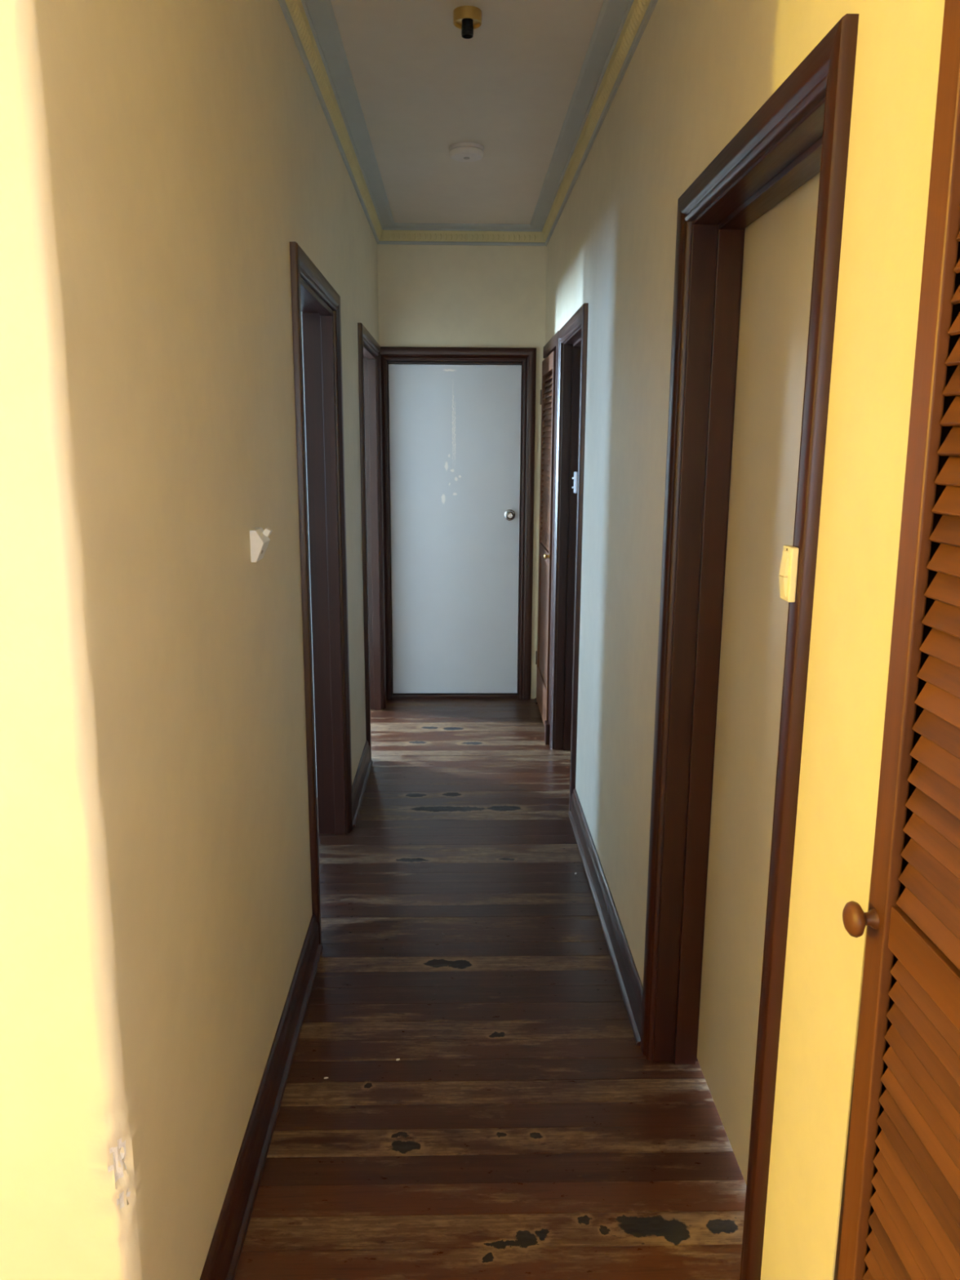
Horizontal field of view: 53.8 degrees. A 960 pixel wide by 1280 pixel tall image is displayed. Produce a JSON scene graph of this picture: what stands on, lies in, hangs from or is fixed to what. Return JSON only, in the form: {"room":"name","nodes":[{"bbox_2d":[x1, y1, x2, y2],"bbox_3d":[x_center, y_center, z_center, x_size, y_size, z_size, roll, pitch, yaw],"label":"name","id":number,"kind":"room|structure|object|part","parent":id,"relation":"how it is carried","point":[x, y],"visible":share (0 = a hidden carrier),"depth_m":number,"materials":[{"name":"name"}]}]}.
{"room":"home hallway","nodes":[
{"label":"home hallway","id":0,"kind":"room"},
{"bbox_2d":[0,0,378,1279],"bbox_3d":[-0.715,-0.767,4.605,0.285,2.810,7.041,0,12,-1],"label":"wall","id":1,"kind":"structure","parent":0,"point":[162,162],"depth_m":1.43,"materials":[{"name":"beige paint"}]},
{"bbox_2d":[200,914,322,1279],"bbox_3d":[-0.504,1.100,2.254,0.030,0.117,1.605,0,12,-1],"label":"baseboard","id":2,"kind":"structure","parent":1,"relation":"attached to","point":[224,1251],"depth_m":2.16,"materials":[{"name":"brown wood"}]},
{"bbox_2d":[249,527,272,562],"bbox_3d":[-0.497,-0.218,2.158,0.038,0.073,0.075,0,12,-1],"label":"light switch","id":3,"kind":"object","parent":1,"relation":"attached to","point":[260,540],"visible":1,"depth_m":2.13,"materials":[{"name":"white plastic"}]},
{"bbox_2d":[289,241,352,944],"bbox_3d":[-0.590,-0.154,3.311,0.137,2.140,0.980,0,12,-1],"label":"door frame","id":4,"kind":"structure","parent":1,"relation":"in","point":[313,295],"depth_m":3.63,"materials":[{"name":"brown wood"}]},
{"bbox_3d":[-0.522,-0.061,2.864,0.022,2.140,0.064,0,12,-1],"label":"casing","id":5,"kind":"part","parent":4,"relation":"part of","materials":[{"name":"brown wood"}]},
{"bbox_3d":[-0.527,-1.170,3.100,0.022,0.064,0.980,0,12,-1],"label":"head casing","id":6,"kind":"part","parent":4,"relation":"part of","materials":[{"name":"brown wood"}]},
{"bbox_3d":[-0.543,-0.248,3.760,0.022,2.140,0.064,0,12,-1],"label":"casing","id":7,"kind":"part","parent":4,"relation":"part of","materials":[{"name":"brown wood"}]},
{"bbox_2d":[277,0,394,244],"bbox_3d":[-0.486,-1.855,3.178,0.108,0.094,4.640,0,12,-1],"label":"crown molding","id":8,"kind":"structure","parent":1,"relation":"attached to","point":[313,25],"depth_m":3.28,"materials":[{"name":"paint"}]},
{"bbox_2d":[351,740,372,826],"bbox_3d":[-0.554,0.651,4.405,0.030,0.117,0.830,0,12,-1],"label":"baseboard","id":9,"kind":"structure","parent":1,"relation":"attached to","point":[362,775],"depth_m":4.37,"materials":[{"name":"brown wood"}]},
{"bbox_2d":[357,322,386,759],"bbox_3d":[-0.632,-0.531,5.114,0.137,2.140,1.045,0,12,-1],"label":"door frame","id":10,"kind":"structure","parent":1,"relation":"in","point":[369,350],"depth_m":5.46,"materials":[{"name":"brown wood"}]},
{"bbox_3d":[-0.563,-0.430,4.635,0.022,2.140,0.064,0,12,-1],"label":"casing","id":11,"kind":"part","parent":10,"relation":"part of","materials":[{"name":"brown wood"}]},
{"bbox_3d":[-0.569,-1.547,4.903,0.022,0.064,1.045,0,12,-1],"label":"head casing","id":12,"kind":"part","parent":10,"relation":"part of","materials":[{"name":"brown wood"}]},
{"bbox_3d":[-0.585,-0.631,5.595,0.022,2.140,0.064,0,12,-1],"label":"casing","id":13,"kind":"part","parent":10,"relation":"part of","materials":[{"name":"brown wood"}]},
{"bbox_2d":[301,311,317,797],"bbox_3d":[-2.135,-0.661,4.063,2.919,2.810,0.080,0,12,-1],"label":"wall","id":14,"kind":"structure","parent":0,"point":[301,312],"depth_m":4.11,"materials":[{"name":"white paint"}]},
{"bbox_2d":[424,364,459,364],"bbox_3d":[0.086,-1.497,8.120,7.750,2.810,0.100,0,12,-1],"label":"wall","id":15,"kind":"structure","parent":0,"point":[424,364],"depth_m":7.89,"materials":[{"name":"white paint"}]},
{"bbox_2d":[377,244,546,698],"bbox_3d":[-0.110,-1.012,5.794,0.981,2.810,0.120,0,12,-1],"label":"wall","id":16,"kind":"structure","parent":0,"point":[429,295],"depth_m":5.53,"materials":[{"name":"beige paint"}]},
{"bbox_2d":[380,346,536,699],"bbox_3d":[-0.137,-0.685,5.844,0.928,2.148,0.156,0,12,-1],"label":"door","id":17,"kind":"structure","parent":16,"relation":"in","point":[458,441],"depth_m":5.81,"materials":[{"name":"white wood"}]},
{"bbox_3d":[-0.580,-0.674,5.782,0.040,2.148,0.022,0,12,-1],"label":"casing","id":18,"kind":"part","parent":17,"relation":"part of","materials":[{"name":"brown wood"}]},
{"bbox_3d":[-0.159,0.352,6.074,0.805,0.024,0.108,0,12,-1],"label":"sill","id":19,"kind":"part","parent":17,"relation":"part of","materials":[{"name":"brown wood"}]},
{"bbox_3d":[-0.131,-1.690,5.580,0.928,0.072,0.022,0,12,-1],"label":"head casing","id":20,"kind":"part","parent":17,"relation":"part of","materials":[{"name":"brown wood"}]},
{"bbox_3d":[0.183,-0.762,5.788,0.068,0.068,0.064,0,12,-1],"label":"knob","id":21,"kind":"part","parent":17,"relation":"part of","materials":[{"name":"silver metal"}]},
{"bbox_3d":[0.292,-0.674,5.802,0.072,2.148,0.022,0,12,-1],"label":"casing","id":22,"kind":"part","parent":17,"relation":"part of","materials":[{"name":"brown wood"}]},
{"bbox_2d":[378,222,545,245],"bbox_3d":[-0.101,-2.318,5.405,0.981,0.094,0.108,0,12,-1],"label":"crown molding","id":23,"kind":"structure","parent":16,"relation":"attached to","point":[401,233],"depth_m":5.43,"materials":[{"name":"paint"}]},
{"bbox_2d":[330,0,604,224],"bbox_3d":[0.216,-1.827,2.536,7.750,0.120,10.900,0,12,-1],"label":"ceiling","id":24,"kind":"structure","parent":0,"point":[423,88],"depth_m":3.36,"materials":[{"name":"white paint"}]},
{"bbox_2d":[448,142,484,161],"bbox_3d":[-0.056,-2.042,3.971,0.146,0.048,0.146,0,12,-1],"label":"smoke detector","id":25,"kind":"object","parent":24,"relation":"attached to","point":[462,151],"visible":1,"depth_m":3.92,"materials":[{"name":"white plastic"}]},
{"bbox_2d":[453,5,481,39],"bbox_3d":[-0.036,-1.774,2.725,0.082,0.064,0.082,0,12,-1],"label":"light fixture","id":26,"kind":"object","parent":24,"relation":"attached to","point":[465,18],"visible":1,"depth_m":2.71,"materials":[{"name":"gold metal"}]},
{"bbox_2d":[461,17,473,39],"bbox_3d":[-0.036,-1.764,2.727,0.035,0.044,0.035,0,12,-1],"label":"bulb socket","id":27,"kind":"object","parent":26,"relation":"attached to","point":[467,24],"depth_m":2.71,"materials":[{"name":"black plastic"}]},
{"bbox_2d":[234,698,746,1279],"bbox_3d":[0.202,1.041,3.134,7.750,0.120,10.900,0,12,-1],"label":"floor","id":28,"kind":"structure","parent":0,"point":[521,1128],"depth_m":2.44,"materials":[{"name":"brown wood"}]},
{"bbox_2d":[544,0,944,1279],"bbox_3d":[0.550,-0.162,1.736,0.150,2.810,8.440,0,12,-1],"label":"wall","id":29,"kind":"structure","parent":0,"point":[698,71],"depth_m":1.45,"materials":[{"name":"beige paint"}]},
{"bbox_2d":[535,350,555,725],"bbox_3d":[0.363,-0.551,5.357,0.058,2.030,0.684,0,12,-1],"label":"door","id":30,"kind":"structure","parent":29,"relation":"in","point":[548,364],"depth_m":5.36,"materials":[{"name":"brown wood"}]},
{"bbox_3d":[0.373,0.333,5.537,0.030,0.225,0.585,0,12,-1],"label":"rail","id":31,"kind":"part","parent":30,"relation":"part of","materials":[{"name":"brown wood"}]},
{"bbox_3d":[0.375,-0.115,5.444,0.010,0.690,0.585,0,12,-1],"label":"panel","id":32,"kind":"part","parent":30,"relation":"part of","materials":[{"name":"brown wood"}]},
{"bbox_3d":[0.377,-0.486,5.366,0.030,0.070,0.585,0,12,-1],"label":"rail","id":33,"kind":"part","parent":30,"relation":"part of","materials":[{"name":"brown wood"}]},
{"bbox_3d":[0.356,-0.447,5.052,0.028,0.028,0.028,0,12,-1],"label":"knob","id":34,"kind":"part","parent":30,"relation":"part of","materials":[{"name":"gold metal"}]},
{"bbox_3d":[0.382,-1.502,5.154,0.030,0.085,0.585,0,12,-1],"label":"rail","id":35,"kind":"part","parent":30,"relation":"part of","materials":[{"name":"brown wood"}]},
{"bbox_2d":[542,330,558,744],"bbox_3d":[0.446,-0.564,5.292,0.192,2.142,0.812,0,12,-1],"label":"door frame","id":36,"kind":"structure","parent":29,"relation":"attached to","point":[552,345],"depth_m":4.95,"materials":[{"name":"brown wood"}]},
{"bbox_3d":[0.385,-1.588,5.114,0.022,0.064,0.740,0,12,-1],"label":"head casing","id":37,"kind":"part","parent":36,"relation":"part of","materials":[{"name":"brown wood"}]},
{"bbox_3d":[0.390,-0.488,4.928,0.022,2.142,0.072,0,12,-1],"label":"casing","id":38,"kind":"part","parent":36,"relation":"part of","materials":[{"name":"brown wood"}]},
{"bbox_2d":[549,302,588,810],"bbox_3d":[0.476,-0.380,4.420,0.172,2.140,0.955,0,12,-1],"label":"door frame","id":39,"kind":"structure","parent":29,"relation":"in","point":[572,340],"depth_m":4.73,"materials":[{"name":"brown wood"}]},
{"bbox_3d":[0.391,-0.471,4.854,0.022,2.140,0.064,0,12,-1],"label":"casing","id":40,"kind":"part","parent":39,"relation":"part of","materials":[{"name":"brown wood"}]},
{"bbox_3d":[0.406,-1.397,4.206,0.022,0.064,0.955,0,12,-1],"label":"head casing","id":41,"kind":"part","parent":39,"relation":"part of","materials":[{"name":"brown wood"}]},
{"bbox_2d":[571,471,577,493],"bbox_3d":[0.391,-0.652,3.915,0.022,0.088,0.036,0,12,-1],"label":"light switch","id":42,"kind":"object","parent":39,"relation":"attached to","point":[575,477],"visible":1,"depth_m":3.90,"materials":[{"name":"white plastic"}]},
{"bbox_3d":[0.396,-0.652,3.915,0.012,0.088,0.036,0,12,-1],"label":"plate","id":43,"kind":"part","parent":42,"relation":"part of","materials":[{"name":"white plastic"}]},
{"bbox_3d":[0.411,-0.289,3.982,0.022,2.140,0.064,0,12,-1],"label":"casing","id":44,"kind":"part","parent":39,"relation":"part of","materials":[{"name":"brown wood"}]},
{"bbox_2d":[529,0,657,245],"bbox_3d":[0.387,-1.855,3.198,0.108,0.094,4.640,0,12,-1],"label":"crown molding","id":45,"kind":"structure","parent":29,"relation":"attached to","point":[620,25],"depth_m":3.27,"materials":[{"name":"paint"}]},
{"bbox_2d":[568,788,643,1045],"bbox_3d":[0.422,0.875,3.355,0.030,0.117,1.640,0,12,-1],"label":"baseboard","id":46,"kind":"structure","parent":29,"relation":"attached to","point":[628,977],"depth_m":3.10,"materials":[{"name":"brown wood"}]},
{"bbox_2d":[640,13,858,1279],"bbox_3d":[0.535,0.148,1.891,0.172,2.140,0.933,0,12,-1],"label":"door","id":47,"kind":"structure","parent":29,"relation":"in","point":[758,237],"depth_m":2.07,"materials":[{"name":"brown wood"}]},
{"bbox_3d":[0.450,0.059,2.315,0.022,2.140,0.064,0,12,-1],"label":"casing","id":48,"kind":"part","parent":47,"relation":"part of","materials":[{"name":"brown wood"}]},
{"bbox_3d":[0.602,0.177,1.899,0.034,2.053,0.787,0,12,-1],"label":"panel","id":49,"kind":"part","parent":47,"relation":"part of","materials":[{"name":"beige paint"}]},
{"bbox_3d":[0.465,-0.868,1.677,0.022,0.064,0.933,0,12,-1],"label":"head casing","id":50,"kind":"part","parent":47,"relation":"part of","materials":[{"name":"brown wood"}]},
{"bbox_2d":[778,545,799,602],"bbox_3d":[0.452,-0.098,1.391,0.017,0.080,0.038,0,12,-1],"label":"light switch","id":51,"kind":"object","parent":47,"relation":"attached to","point":[788,572],"visible":1,"depth_m":1.38,"materials":[{"name":"beige plastic"}]},
{"bbox_3d":[0.470,0.236,1.464,0.022,2.140,0.064,0,12,-1],"label":"casing","id":52,"kind":"part","parent":47,"relation":"part of","materials":[{"name":"brown wood"}]},
{"bbox_2d":[833,241,959,1279],"bbox_3d":[0.564,0.243,1.164,0.148,2.250,0.013,0,12,-1],"label":"door frame","id":53,"kind":"structure","parent":29,"relation":"attached to","point":[945,430],"depth_m":1.12,"materials":[{"name":"brown wood"}]},
{"bbox_2d":[837,0,959,1279],"bbox_3d":[0.484,0.325,0.864,0.068,2.188,0.596,-1,12,-1],"label":"door","id":54,"kind":"structure","parent":29,"relation":"in","point":[914,1222],"depth_m":1.05,"materials":[{"name":"brown wood"}]},
{"bbox_3d":[0.462,0.339,1.149,0.036,0.043,0.043,-1,12,-1],"label":"knob","id":55,"kind":"part","parent":54,"relation":"part of","materials":[{"name":"brown wood"}]},
{"bbox_3d":[0.505,0.393,0.878,0.025,0.054,0.504,-1,12,-1],"label":"rail","id":56,"kind":"part","parent":54,"relation":"part of","materials":[{"name":"brown wood"}]}
]}

